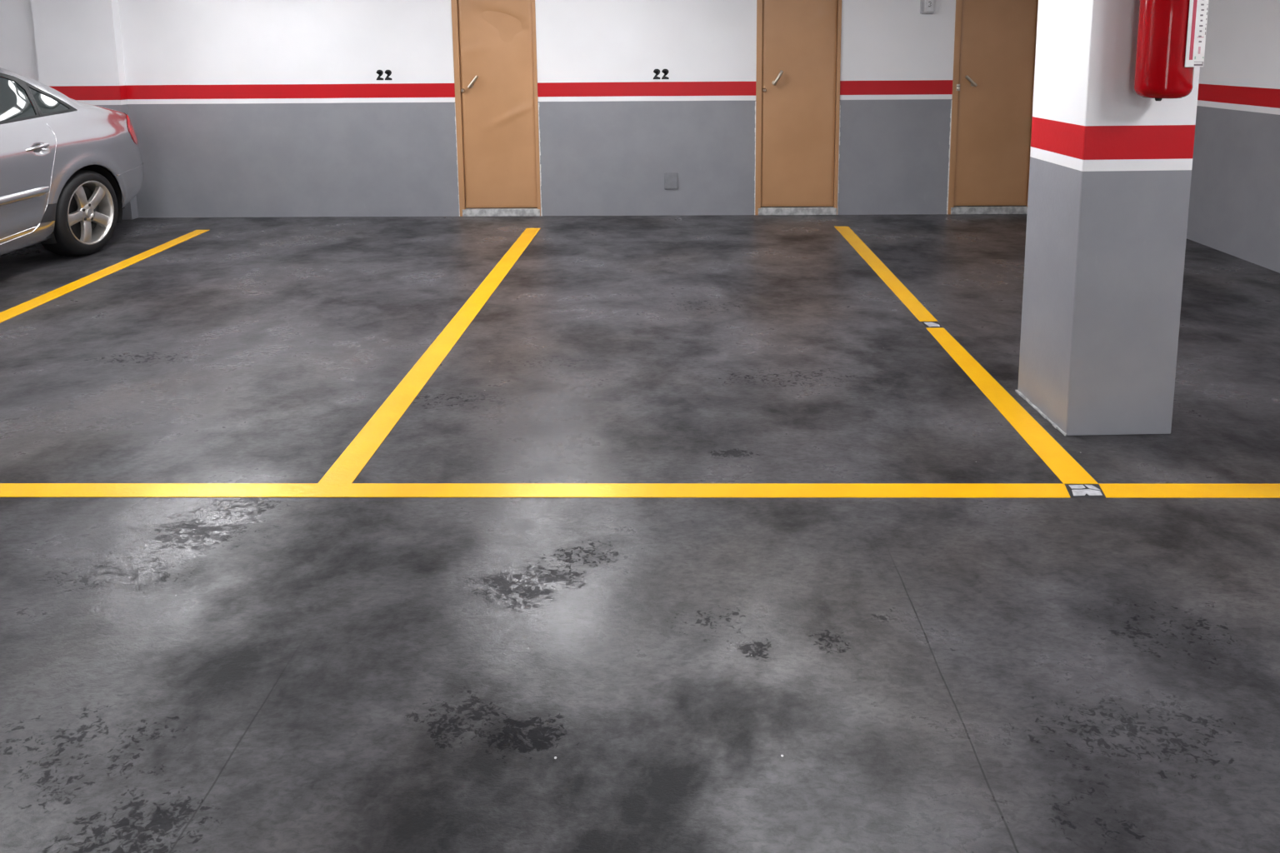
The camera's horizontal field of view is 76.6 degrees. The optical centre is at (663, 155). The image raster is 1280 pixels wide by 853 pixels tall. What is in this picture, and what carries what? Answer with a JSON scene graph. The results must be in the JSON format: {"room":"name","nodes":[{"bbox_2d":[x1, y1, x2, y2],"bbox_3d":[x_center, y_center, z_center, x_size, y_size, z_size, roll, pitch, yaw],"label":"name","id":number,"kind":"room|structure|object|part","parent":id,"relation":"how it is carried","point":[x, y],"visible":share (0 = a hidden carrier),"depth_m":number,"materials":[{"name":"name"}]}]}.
{"room":"parking garage","nodes":[
{"label":"parking garage","id":0,"kind":"room"},
{"bbox_2d":[0,0,955,219],"bbox_3d":[-1.708,-0.721,7.252,11.599,2.550,0.285,0,8,1],"label":"wall","id":1,"kind":"structure","parent":0,"point":[235,108],"depth_m":7.22,"materials":[{"name":"paint"}]},
{"bbox_2d":[376,70,391,79],"bbox_3d":[-2.489,-0.719,7.203,0.140,0.092,0.002,0,8,1],"label":"number","id":2,"kind":"object","parent":1,"relation":"attached to","point":[380,72],"visible":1,"depth_m":7.20,"materials":[{"name":"black paint"}]},
{"bbox_2d":[450,0,542,216],"bbox_3d":[-1.488,-0.475,7.249,0.760,2.060,0.188,0,8,1],"label":"door","id":3,"kind":"structure","parent":1,"relation":"in","point":[494,42],"depth_m":7.23,"materials":[{"name":"brown paint"}]},
{"bbox_3d":[-1.684,-0.652,7.147,0.100,0.117,0.027,0,8,1],"label":"handle","id":4,"kind":"part","parent":3,"relation":"part of","materials":[{"name":"metal"}]},
{"bbox_2d":[653,69,669,79],"bbox_3d":[-0.025,-0.723,7.172,0.140,0.092,0.002,0,8,1],"label":"number","id":5,"kind":"object","parent":1,"relation":"attached to","point":[657,72],"visible":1,"depth_m":7.17,"materials":[{"name":"black paint"}]},
{"bbox_2d":[664,172,677,189],"bbox_3d":[0.065,0.225,7.289,0.120,0.146,0.018,0,8,1],"label":"cover plate","id":6,"kind":"object","parent":1,"relation":"attached to","point":[670,178],"visible":1,"depth_m":7.28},
{"bbox_2d":[754,0,841,214],"bbox_3d":[1.192,-0.489,7.214,0.762,2.060,0.188,0,8,1],"label":"door","id":7,"kind":"structure","parent":1,"relation":"in","point":[797,107],"depth_m":7.20,"materials":[{"name":"brown paint"}]},
{"bbox_3d":[1.004,-0.684,7.109,0.094,0.134,0.027,0,8,1],"label":"handle","id":8,"kind":"part","parent":7,"relation":"part of","materials":[{"name":"metal"}]},
{"bbox_2d":[920,0,934,13],"bbox_3d":[2.292,-1.312,7.034,0.110,0.147,0.066,0,8,1],"label":"switch box","id":9,"kind":"object","parent":1,"relation":"attached to","point":[926,6],"visible":1,"depth_m":7.02,"materials":[{"name":"grey plastic"}]},
{"bbox_2d":[946,0,1038,214],"bbox_3d":[2.927,-0.498,7.191,0.766,2.060,0.188,0,8,1],"label":"door","id":10,"kind":"structure","parent":1,"relation":"in","point":[991,115],"depth_m":7.17,"materials":[{"name":"brown paint"}]},
{"bbox_3d":[2.694,-0.654,7.091,0.108,0.103,0.027,0,8,1],"label":"handle","id":11,"kind":"part","parent":10,"relation":"part of","materials":[{"name":"metal"}]},
{"bbox_2d":[0,214,1279,852],"bbox_3d":[-1.776,1.451,1.326,11.999,0.200,12.604,0,8,1],"label":"floor","id":12,"kind":"structure","parent":0,"point":[178,675],"depth_m":2.36,"materials":[{"name":"concrete"}]},
{"bbox_2d":[0,67,144,255],"bbox_3d":[-5.172,0.191,4.742,2.180,1.447,4.593,0,8,1],"label":"car","id":13,"kind":"object","parent":12,"relation":"on","point":[70,168],"visible":1,"depth_m":5.77,"materials":[{"name":"silver metal"}]},
{"bbox_3d":[-4.279,0.549,5.087,0.008,0.028,0.854,0,8,1],"label":"sill trim","id":14,"kind":"part","parent":13,"relation":"part of","materials":[{"name":"metal"}]},
{"bbox_3d":[-4.280,0.557,5.098,0.019,0.074,0.913,0,8,1],"label":"sill trim","id":15,"kind":"part","parent":13,"relation":"part of","materials":[{"name":"metal"}]},
{"bbox_3d":[-4.297,0.187,5.165,0.069,0.783,1.144,0,8,1],"label":"door","id":16,"kind":"part","parent":13,"relation":"part of","materials":[{"name":"silver metal"}]},
{"bbox_3d":[-4.261,-0.058,5.519,0.050,0.038,0.220,0,8,1],"label":"door handle","id":17,"kind":"part","parent":13,"relation":"part of","materials":[{"name":"silver metal"}]},
{"bbox_3d":[-4.269,0.083,5.632,0.053,0.617,0.194,-2,8,-14],"label":"door edge trim","id":18,"kind":"part","parent":13,"relation":"part of","materials":[{"name":"metal"}]},
{"bbox_3d":[-4.304,0.113,6.548,0.020,0.020,0.519,-2,8,-14],"label":"bumper trim","id":19,"kind":"part","parent":13,"relation":"part of","materials":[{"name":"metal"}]},
{"bbox_2d":[123,112,138,144],"bbox_3d":[-4.579,-0.236,6.804,0.706,0.263,0.195,4,9,29],"label":"tail light","id":20,"kind":"object","parent":13,"relation":"attached to","point":[127,125],"depth_m":6.63,"materials":[{"name":"red plastic"}]},
{"bbox_2d":[0,230,209,323],"bbox_3d":[-3.806,0.894,4.867,0.137,0.002,4.061,-1,8,-3],"label":"parking line","id":21,"kind":"object","parent":12,"relation":"on","point":[13,312],"visible":1,"depth_m":5.39,"materials":[{"name":"yellow paint"}]},
{"bbox_2d":[318,228,540,483],"bbox_3d":[-1.125,0.879,4.839,0.121,0.002,4.058,0,8,1],"label":"parking line","id":22,"kind":"object","parent":12,"relation":"on","point":[359,452],"visible":1,"depth_m":3.71,"materials":[{"name":"yellow paint"}]},
{"bbox_2d":[0,483,1069,498],"bbox_3d":[-2.938,1.161,2.809,8.639,0.002,0.086,0,8,1],"label":"parking line","id":23,"kind":"object","parent":12,"relation":"on","point":[7,490],"visible":1,"depth_m":2.78,"materials":[{"name":"yellow paint"}]},
{"bbox_2d":[834,226,937,321],"bbox_3d":[1.484,0.755,5.645,0.119,0.002,2.398,0,8,1],"label":"parking line","id":24,"kind":"object","parent":12,"relation":"on","point":[916,307],"visible":1,"depth_m":5.32,"materials":[{"name":"yellow paint"}]},
{"bbox_2d":[921,321,942,328],"bbox_3d":[1.459,0.919,4.404,0.088,0.002,0.102,0,8,1],"label":"floor marker","id":25,"kind":"object","parent":12,"relation":"on","point":[927,324],"depth_m":4.40,"materials":[{"name":"white paint"}]},
{"bbox_2d":[926,328,1098,484],"bbox_3d":[1.449,1.029,3.572,0.119,0.002,1.571,0,8,1],"label":"parking line","id":26,"kind":"object","parent":12,"relation":"on","point":[1062,464],"visible":1,"depth_m":3.30,"materials":[{"name":"yellow paint"}]},
{"bbox_2d":[1065,484,1104,497],"bbox_3d":[1.431,1.138,2.751,0.132,0.002,0.082,0,8,1],"label":"floor marker","id":27,"kind":"object","parent":12,"relation":"on","point":[1075,490],"depth_m":2.75,"materials":[{"name":"white paint"}]},
{"bbox_2d":[1015,0,1199,435],"bbox_3d":[1.748,-0.206,3.180,0.424,2.550,0.414,-1,8,-1],"label":"pillar","id":28,"kind":"structure","parent":12,"relation":"on","point":[1111,165],"depth_m":3.08,"materials":[{"name":"paint"}]},
{"bbox_2d":[1133,0,1209,100],"bbox_3d":[1.752,-0.494,2.801,0.202,0.609,0.228,-8,10,-44],"label":"fire extinguisher","id":29,"kind":"object","parent":28,"relation":"attached to","point":[1171,39],"visible":1,"depth_m":2.75,"materials":[{"name":"red metal"}]},
{"bbox_2d":[1098,483,1279,498],"bbox_3d":[2.726,1.131,2.734,2.492,0.002,0.086,0,8,1],"label":"parking line","id":30,"kind":"object","parent":12,"relation":"on","point":[1110,490],"visible":1,"depth_m":2.74,"materials":[{"name":"yellow paint"}]},
{"bbox_2d":[1186,0,1279,273],"bbox_3d":[4.115,0.044,1.167,0.200,2.550,12.404,0,8,1],"label":"wall","id":31,"kind":"structure","parent":0,"point":[1234,209],"depth_m":5.73,"materials":[{"name":"paint"}]}
]}

